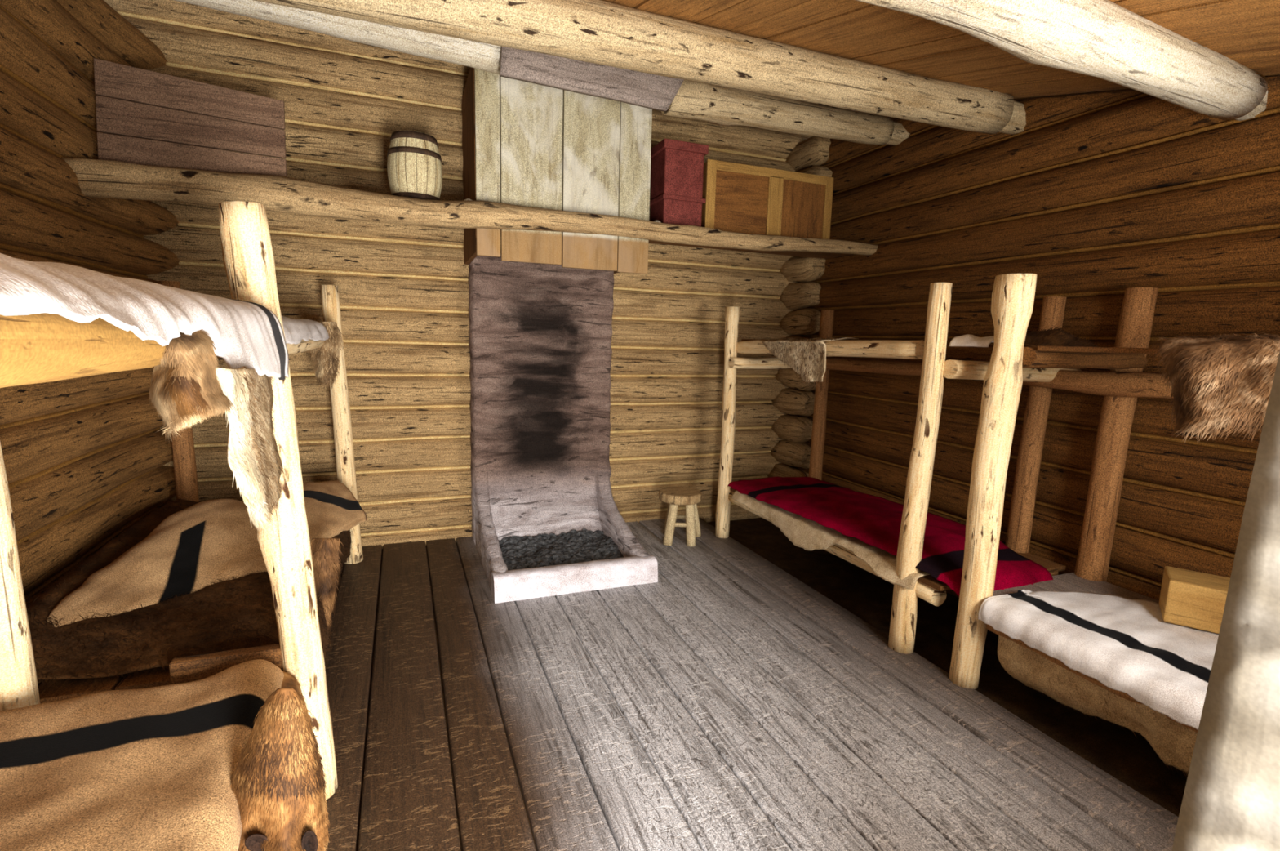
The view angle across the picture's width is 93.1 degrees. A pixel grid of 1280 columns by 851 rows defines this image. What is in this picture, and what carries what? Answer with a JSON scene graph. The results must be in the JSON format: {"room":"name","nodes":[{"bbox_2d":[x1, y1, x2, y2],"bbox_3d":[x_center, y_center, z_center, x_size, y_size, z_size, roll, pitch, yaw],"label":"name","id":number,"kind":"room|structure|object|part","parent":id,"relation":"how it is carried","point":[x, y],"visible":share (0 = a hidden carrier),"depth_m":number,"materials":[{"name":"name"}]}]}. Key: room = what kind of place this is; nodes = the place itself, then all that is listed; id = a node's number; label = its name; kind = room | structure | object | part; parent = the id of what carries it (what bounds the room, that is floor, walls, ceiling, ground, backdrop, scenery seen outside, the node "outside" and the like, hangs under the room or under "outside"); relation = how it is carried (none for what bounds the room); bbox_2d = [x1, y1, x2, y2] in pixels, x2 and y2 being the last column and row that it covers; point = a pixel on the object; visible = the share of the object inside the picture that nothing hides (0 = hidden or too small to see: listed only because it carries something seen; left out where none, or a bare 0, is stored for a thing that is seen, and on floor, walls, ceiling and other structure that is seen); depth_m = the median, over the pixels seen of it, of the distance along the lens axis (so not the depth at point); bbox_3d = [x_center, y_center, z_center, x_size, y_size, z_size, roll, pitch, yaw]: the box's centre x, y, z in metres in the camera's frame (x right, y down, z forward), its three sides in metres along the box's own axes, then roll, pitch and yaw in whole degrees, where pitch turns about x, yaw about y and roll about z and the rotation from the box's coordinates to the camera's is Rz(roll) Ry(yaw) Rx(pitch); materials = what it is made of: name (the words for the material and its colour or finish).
{"room":"dormitory","nodes":[
{"label":"dormitory","id":0,"kind":"room"},
{"bbox_2d":[0,0,180,604],"bbox_3d":[-2.083,-0.309,1.603,0.238,3.273,4.750,-2,9,-21],"label":"wall","id":1,"kind":"structure","parent":0,"point":[85,457],"depth_m":2.70,"materials":[{"name":"brown wood"}]},
{"bbox_2d":[60,156,878,258],"bbox_3d":[-0.521,-1.246,3.837,4.764,0.189,0.600,-2,9,-21],"label":"shelf","id":2,"kind":"object","parent":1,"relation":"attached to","point":[96,178],"visible":0.94,"depth_m":3.23,"materials":[{"name":"brown wood"}]},
{"bbox_2d":[93,57,286,176],"bbox_3d":[-2.242,-1.509,3.057,0.790,0.514,0.084,-2,9,-21],"label":"board panel","id":3,"kind":"object","parent":2,"relation":"on","point":[113,80],"visible":0.89,"depth_m":3.03,"materials":[{"name":"brown wood"}]},
{"bbox_2d":[386,130,442,199],"bbox_3d":[-1.314,-1.481,3.544,0.304,0.385,0.304,-2,9,-21],"label":"barrel","id":4,"kind":"object","parent":2,"relation":"on","point":[414,161],"visible":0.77,"depth_m":3.43,"materials":[{"name":"brown wood"}]},
{"bbox_2d":[649,138,708,226],"bbox_3d":[0.250,-1.607,4.156,0.321,0.562,0.290,-2,9,-21],"label":"tin box","id":5,"kind":"object","parent":2,"relation":"on","point":[677,166],"visible":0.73,"depth_m":4.04,"materials":[{"name":"red metal"}]},
{"bbox_3d":[0.257,-1.857,4.120,0.321,0.055,0.290,-2,9,-21],"label":"lid","id":6,"kind":"part","parent":5,"relation":"part of","materials":[{"name":"red paint"}]},
{"bbox_2d":[701,159,833,239],"bbox_3d":[0.878,-1.590,4.439,1.040,0.482,0.308,-2,9,-21],"label":"wooden crate","id":7,"kind":"object","parent":2,"relation":"on","point":[744,198],"visible":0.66,"depth_m":4.29,"materials":[{"name":"brown wood"}]},
{"bbox_3d":[0.704,-1.540,4.228,0.430,0.420,0.005,-2,9,-21],"label":"panel","id":8,"kind":"part","parent":7,"relation":"part of","materials":[{"name":"brown wood"}]},
{"bbox_3d":[0.939,-1.778,4.277,0.905,0.060,0.019,-2,9,-21],"label":"frame rail","id":9,"kind":"part","parent":7,"relation":"part of","materials":[{"name":"brown wood"}]},
{"bbox_3d":[1.182,-1.554,4.414,0.375,0.420,0.005,-2,9,-21],"label":"panel","id":10,"kind":"part","parent":7,"relation":"part of","materials":[{"name":"brown wood"}]},
{"bbox_2d":[856,0,1267,120],"bbox_3d":[0.427,-1.132,1.394,4.854,0.384,0.198,-3,9,-29],"label":"roof beam","id":11,"kind":"structure","parent":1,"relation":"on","point":[1104,39],"depth_m":1.89,"materials":[{"name":"brown wood"}]},
{"bbox_2d":[103,0,829,548],"bbox_3d":[-0.782,-0.790,4.545,5.320,3.524,0.136,-2,9,-21],"label":"wall","id":12,"kind":"structure","parent":0,"point":[404,293],"depth_m":4.21,"materials":[{"name":"brown wood"}]},
{"bbox_2d":[675,517,1178,850],"bbox_3d":[1.255,1.175,2.954,0.290,0.105,5.000,-2,9,-21],"label":"wooden floorboards","id":13,"kind":"structure","parent":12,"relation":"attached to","point":[1138,820],"depth_m":2.47,"materials":[{"name":"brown wood"}]},
{"bbox_2d":[324,517,1188,850],"bbox_3d":[0.026,1.223,2.478,5.020,0.121,5.100,-2,9,-21],"label":"floor","id":14,"kind":"structure","parent":0,"point":[695,708],"depth_m":2.40,"materials":[{"name":"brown wood"}]},
{"bbox_2d":[0,312,220,387],"bbox_3d":[-1.216,0.449,0.871,1.016,1.802,1.643,-2,9,-21],"label":"bunk bed","id":15,"kind":"object","parent":14,"relation":"on","point":[43,347],"visible":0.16,"depth_m":0.64,"materials":[{"name":"brown wood"}]},
{"bbox_2d":[0,658,284,850],"bbox_3d":[-1.227,0.879,0.957,0.964,0.174,1.567,-2,9,-21],"label":"blanket","id":16,"kind":"object","parent":15,"relation":"on","point":[148,768],"visible":0.84,"depth_m":1.38,"materials":[{"name":"beige fabric"}]},
{"bbox_2d":[0,253,288,379],"bbox_3d":[-1.125,-0.119,0.815,0.942,0.216,1.512,-2,9,-21],"label":"blanket","id":17,"kind":"object","parent":15,"relation":"on","point":[247,334],"visible":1,"depth_m":0.79,"materials":[{"name":"white fabric"}]},
{"bbox_2d":[149,328,285,530],"bbox_3d":[-0.808,0.035,1.197,0.127,0.470,0.614,-2,9,-21],"label":"fur hide","id":18,"kind":"object","parent":15,"relation":"hanging from","point":[187,387],"visible":0.91,"depth_m":1.09,"materials":[{"name":"brown fur"}]},
{"bbox_2d":[230,667,329,850],"bbox_3d":[-1.008,0.903,1.537,0.364,0.691,0.730,-3,9,-31],"label":"fur hide","id":19,"kind":"object","parent":15,"relation":"hanging from","point":[278,783],"visible":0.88,"depth_m":1.34,"materials":[{"name":"brown fur"}]},
{"bbox_2d":[244,833,268,850],"bbox_3d":[-0.838,0.910,1.330,0.047,0.046,0.017,-2,9,-21],"label":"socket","id":20,"kind":"object","parent":19,"relation":"attached to","point":[255,842],"depth_m":1.33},
{"bbox_2d":[301,829,318,850],"bbox_3d":[-0.746,0.941,1.371,0.033,0.070,0.018,-2,9,-21],"label":"socket","id":21,"kind":"object","parent":19,"relation":"attached to","point":[308,838],"depth_m":1.37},
{"bbox_2d":[0,200,363,799],"bbox_3d":[-1.859,0.149,2.709,1.034,1.846,2.320,-2,9,-21],"label":"bunk bed","id":22,"kind":"object","parent":14,"relation":"on","point":[248,260],"visible":0.36,"depth_m":1.81,"materials":[{"name":"brown wood"}]},
{"bbox_3d":[-1.732,0.380,1.616,0.149,1.702,0.115,-2,9,-21],"label":"post","id":23,"kind":"part","parent":22,"relation":"part of","materials":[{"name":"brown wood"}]},
{"bbox_3d":[-2.689,0.050,3.562,0.113,1.753,0.117,-2,9,-21],"label":"post","id":24,"kind":"part","parent":22,"relation":"part of","materials":[{"name":"brown wood"}]},
{"bbox_2d":[26,498,353,687],"bbox_3d":[-1.902,0.745,2.763,0.986,0.504,2.088,-2,9,-21],"label":"fur hide","id":25,"kind":"object","parent":22,"relation":"on","point":[237,613],"visible":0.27,"depth_m":2.08,"materials":[{"name":"brown fur"}]},
{"bbox_2d":[45,480,367,626],"bbox_3d":[-1.833,0.497,2.803,0.658,0.263,1.864,4,8,14],"label":"blanket","id":26,"kind":"object","parent":22,"relation":"on","point":[198,544],"visible":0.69,"depth_m":2.53,"materials":[{"name":"beige fabric"}]},
{"bbox_3d":[-1.086,0.292,1.850,0.224,1.846,0.135,-2,9,-21],"label":"post","id":27,"kind":"part","parent":22,"relation":"part of","materials":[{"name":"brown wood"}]},
{"bbox_3d":[-1.568,-0.384,2.788,0.098,0.095,2.181,-2,9,-22],"label":"rail","id":28,"kind":"part","parent":22,"relation":"part of","materials":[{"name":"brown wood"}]},
{"bbox_2d":[281,315,329,343],"bbox_3d":[-1.721,-0.408,2.517,0.642,0.116,1.502,-2,9,-21],"label":"blanket","id":29,"kind":"object","parent":22,"relation":"on","point":[295,330],"visible":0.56,"depth_m":2.50,"materials":[{"name":"white fabric"}]},
{"bbox_2d":[307,321,343,388],"bbox_3d":[-1.791,-0.394,3.441,0.204,0.388,0.084,-2,9,-21],"label":"fur hide","id":30,"kind":"object","parent":22,"relation":"hanging from","point":[326,357],"visible":0.73,"depth_m":3.44,"materials":[{"name":"brown fur"}]},
{"bbox_2d":[310,537,342,631],"bbox_3d":[-1.315,0.697,2.550,0.137,0.465,0.066,-2,9,-21],"label":"fur hide","id":31,"kind":"object","parent":22,"relation":"hanging from","point":[325,551],"visible":0.68,"depth_m":2.53,"materials":[{"name":"brown fur"}]},
{"bbox_3d":[-1.897,0.017,3.866,0.181,1.778,0.120,-2,9,-21],"label":"post","id":32,"kind":"part","parent":22,"relation":"part of","materials":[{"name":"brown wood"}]},
{"bbox_2d":[461,66,657,603],"bbox_3d":[-0.524,-0.624,3.991,1.100,3.080,1.291,-2,9,-21],"label":"fireplace","id":33,"kind":"object","parent":14,"relation":"on","point":[547,520],"visible":1,"depth_m":4.15,"materials":[{"name":"stone"}]},
{"bbox_2d":[461,66,652,274],"bbox_3d":[-0.583,-1.610,4.069,1.100,1.155,0.785,-2,9,-21],"label":"hood","id":34,"kind":"object","parent":33,"relation":"attached to","point":[602,166],"depth_m":3.71,"materials":[{"name":"grey wood"}]},
{"bbox_2d":[658,485,702,546],"bbox_3d":[0.301,0.683,4.563,0.328,0.389,0.324,2,8,6],"label":"stool","id":35,"kind":"object","parent":14,"relation":"on","point":[674,495],"visible":1,"depth_m":4.45,"materials":[{"name":"brown wood"}]},
{"bbox_3d":[0.238,0.687,4.666,0.069,0.348,0.136,-3,9,-30],"label":"leg","id":36,"kind":"part","parent":35,"relation":"part of","materials":[{"name":"brown wood"}]},
{"bbox_3d":[0.230,0.713,4.482,0.127,0.348,0.096,-2,9,-21],"label":"leg","id":37,"kind":"part","parent":35,"relation":"part of","materials":[{"name":"brown wood"}]},
{"bbox_3d":[0.303,0.523,4.541,0.325,0.067,0.324,-2,9,-21],"label":"seat","id":38,"kind":"part","parent":35,"relation":"part of","materials":[{"name":"brown wood"}]},
{"bbox_3d":[0.371,0.717,4.473,0.073,0.345,0.116,-2,9,-21],"label":"leg","id":39,"kind":"part","parent":35,"relation":"part of","materials":[{"name":"brown wood"}]},
{"bbox_3d":[0.415,0.692,4.654,0.138,0.347,0.069,-5,10,-37],"label":"leg","id":40,"kind":"part","parent":35,"relation":"part of","materials":[{"name":"brown wood"}]},
{"bbox_2d":[715,282,1080,653],"bbox_3d":[1.417,0.127,3.876,0.991,1.854,2.119,-2,9,-21],"label":"bunk bed","id":41,"kind":"object","parent":14,"relation":"on","point":[934,368],"visible":0.56,"depth_m":3.17,"materials":[{"name":"brown wood"}]},
{"bbox_3d":[0.666,-0.005,4.584,0.112,1.752,0.119,-2,9,-21],"label":"post","id":42,"kind":"part","parent":41,"relation":"part of","materials":[{"name":"brown wood"}]},
{"bbox_3d":[1.109,-0.478,4.616,0.963,0.099,0.087,-2,9,-23],"label":"cross rail","id":43,"kind":"part","parent":41,"relation":"part of","materials":[{"name":"brown wood"}]},
{"bbox_2d":[762,336,858,386],"bbox_3d":[1.063,-0.414,3.848,0.324,0.306,0.671,-2,9,-21],"label":"fur hide","id":44,"kind":"object","parent":41,"relation":"hanging from","point":[806,357],"visible":0.99,"depth_m":3.69,"materials":[{"name":"brown fur"}]},
{"bbox_3d":[1.421,0.008,4.815,0.112,1.821,0.135,-2,9,-21],"label":"post","id":45,"kind":"part","parent":41,"relation":"part of","materials":[{"name":"brown wood"}]},
{"bbox_2d":[731,489,929,589],"bbox_3d":[1.216,0.658,3.771,0.536,0.156,1.722,-2,9,-21],"label":"rawhide","id":46,"kind":"object","parent":41,"relation":"on","point":[805,533],"visible":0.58,"depth_m":3.55,"materials":[{"name":"beige leather"}]},
{"bbox_3d":[1.040,-0.478,3.762,0.100,0.122,1.793,-2,9,-21],"label":"rail","id":47,"kind":"part","parent":41,"relation":"part of","materials":[{"name":"brown wood"}]},
{"bbox_3d":[1.063,0.673,3.762,0.108,0.102,1.933,-2,9,-21],"label":"rail","id":48,"kind":"part","parent":41,"relation":"part of","materials":[{"name":"brown wood"}]},
{"bbox_2d":[727,476,1053,595],"bbox_3d":[1.377,0.604,3.772,0.794,0.231,2.089,-2,9,-21],"label":"blanket","id":49,"kind":"object","parent":41,"relation":"on","point":[875,521],"visible":0.74,"depth_m":3.44,"materials":[{"name":"red fabric"}]},
{"bbox_3d":[1.631,-0.391,4.053,0.100,0.115,1.801,-2,9,-21],"label":"rail","id":50,"kind":"part","parent":41,"relation":"part of","materials":[{"name":"brown wood"}]},
{"bbox_3d":[1.346,0.231,2.916,0.145,1.791,0.130,-2,9,-21],"label":"post","id":51,"kind":"part","parent":41,"relation":"part of","materials":[{"name":"brown wood"}]},
{"bbox_2d":[949,333,994,346],"bbox_3d":[1.562,-0.384,2.759,0.194,0.057,0.202,-2,9,-21],"label":"folded cloth","id":52,"kind":"object","parent":41,"relation":"on","point":[968,340],"visible":0.8,"depth_m":2.73,"materials":[{"name":"white fabric"}]},
{"bbox_3d":[1.820,-0.259,2.946,0.861,0.112,0.095,-2,9,-21],"label":"cross rail","id":53,"kind":"part","parent":41,"relation":"part of","materials":[{"name":"brown wood"}]},
{"bbox_3d":[2.107,0.239,3.292,0.133,1.835,0.166,-2,9,-21],"label":"post","id":54,"kind":"part","parent":41,"relation":"part of","materials":[{"name":"brown wood"}]},
{"bbox_3d":[1.790,0.655,4.044,0.114,0.110,1.932,-2,9,-21],"label":"rail","id":55,"kind":"part","parent":41,"relation":"part of","materials":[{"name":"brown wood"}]},
{"bbox_2d":[948,273,1198,732],"bbox_3d":[2.062,0.360,2.319,0.957,1.863,1.805,-2,9,-21],"label":"bunk bed","id":56,"kind":"object","parent":14,"relation":"on","point":[1013,295],"visible":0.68,"depth_m":2.66,"materials":[{"name":"brown wood"}]},
{"bbox_3d":[1.522,0.270,2.639,0.188,1.804,0.150,-2,9,-21],"label":"post","id":57,"kind":"part","parent":56,"relation":"part of","materials":[{"name":"brown wood"}]},
{"bbox_2d":[989,325,1098,346],"bbox_3d":[1.881,-0.391,2.791,0.454,0.137,0.288,-2,9,-21],"label":"fur hide","id":58,"kind":"object","parent":56,"relation":"on","point":[1052,337],"visible":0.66,"depth_m":2.69,"materials":[{"name":"brown fur"}]},
{"bbox_3d":[1.761,0.932,2.057,0.098,0.104,1.253,-2,9,-21],"label":"rail","id":59,"kind":"part","parent":56,"relation":"part of","materials":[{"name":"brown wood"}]},
{"bbox_2d":[997,635,1197,774],"bbox_3d":[1.896,1.012,2.145,0.423,0.354,1.139,-2,9,-21],"label":"fur hide","id":60,"kind":"object","parent":56,"relation":"hanging from","point":[1172,741],"visible":0.26,"depth_m":2.25,"materials":[{"name":"brown fur"}]},
{"bbox_3d":[2.333,-0.132,2.385,0.098,0.121,1.742,-2,9,-21],"label":"rail","id":61,"kind":"part","parent":56,"relation":"part of","materials":[{"name":"brown wood"}]},
{"bbox_2d":[977,589,1218,729],"bbox_3d":[2.011,0.860,2.188,0.765,0.111,1.232,-2,9,-21],"label":"blanket","id":62,"kind":"object","parent":56,"relation":"on","point":[1126,644],"visible":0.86,"depth_m":2.27,"materials":[{"name":"white fabric"}]},
{"bbox_2d":[1159,565,1230,633],"bbox_3d":[2.269,0.699,2.369,0.340,0.172,0.210,8,10,36],"label":"wooden box","id":63,"kind":"object","parent":62,"relation":"on","point":[1188,597],"visible":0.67,"depth_m":2.35,"materials":[{"name":"yellow wood"}]},
{"bbox_3d":[2.253,0.284,2.926,0.156,1.852,0.175,-2,9,-21],"label":"post","id":64,"kind":"part","parent":56,"relation":"part of","materials":[{"name":"brown wood"}]},
{"bbox_2d":[1151,332,1279,442],"bbox_3d":[1.977,-0.101,1.845,0.551,0.363,0.670,-2,9,-21],"label":"fur hide","id":65,"kind":"object","parent":56,"relation":"on","point":[1219,382],"visible":0.97,"depth_m":1.82,"materials":[{"name":"brown fur"}]},
{"bbox_2d":[603,0,1279,115],"bbox_3d":[0.146,-1.625,2.186,5.184,1.345,5.020,-2,9,-21],"label":"ceiling","id":66,"kind":"structure","parent":0,"point":[1246,33],"depth_m":2.45,"materials":[{"name":"brown wood"}]},
{"bbox_2d":[173,0,501,74],"bbox_3d":[-1.671,-1.996,2.857,2.014,0.290,0.234,-2,9,-21],"label":"roof beam","id":67,"kind":"structure","parent":66,"relation":"attached to","point":[479,55],"depth_m":2.96,"materials":[{"name":"brown wood"}]},
{"bbox_2d":[253,0,1026,134],"bbox_3d":[-0.050,-1.639,2.587,4.814,0.281,0.267,-2,9,-21],"label":"roof beam","id":68,"kind":"structure","parent":66,"relation":"attached to","point":[600,32],"depth_m":2.61,"materials":[{"name":"brown wood"}]},
{"bbox_2d":[767,75,1279,599],"bbox_3d":[2.159,-0.422,3.255,0.294,3.295,4.750,-2,9,-21],"label":"wall","id":69,"kind":"structure","parent":0,"point":[1100,195],"depth_m":3.20,"materials":[{"name":"brown wood"}]},
{"bbox_2d":[661,80,910,145],"bbox_3d":[1.018,-1.982,3.911,1.845,0.220,0.224,-2,9,-21],"label":"roof beam","id":70,"kind":"structure","parent":69,"relation":"attached to","point":[720,105],"depth_m":3.78,"materials":[{"name":"brown wood"}]},
{"bbox_2d":[499,46,684,111],"bbox_3d":[-0.215,-1.907,3.277,1.065,0.261,0.059,-2,9,-21],"label":"header board","id":71,"kind":"object","parent":70,"relation":"attached to","point":[657,92],"visible":0.66,"depth_m":3.26,"materials":[{"name":"grey wood"}]},
{"bbox_3d":[0.829,0.409,0.492,4.920,2.295,0.310,-2,9,-21],"label":"wall","id":72,"kind":"structure","parent":0,"visible":0},
{"bbox_2d":[1172,351,1279,850],"bbox_3d":[0.595,0.409,0.429,0.206,2.200,0.365,-2,9,-21],"label":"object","id":73,"kind":"structure","parent":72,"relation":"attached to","point":[1231,800],"depth_m":0.47,"materials":[{"name":"brown wood"}]}
]}

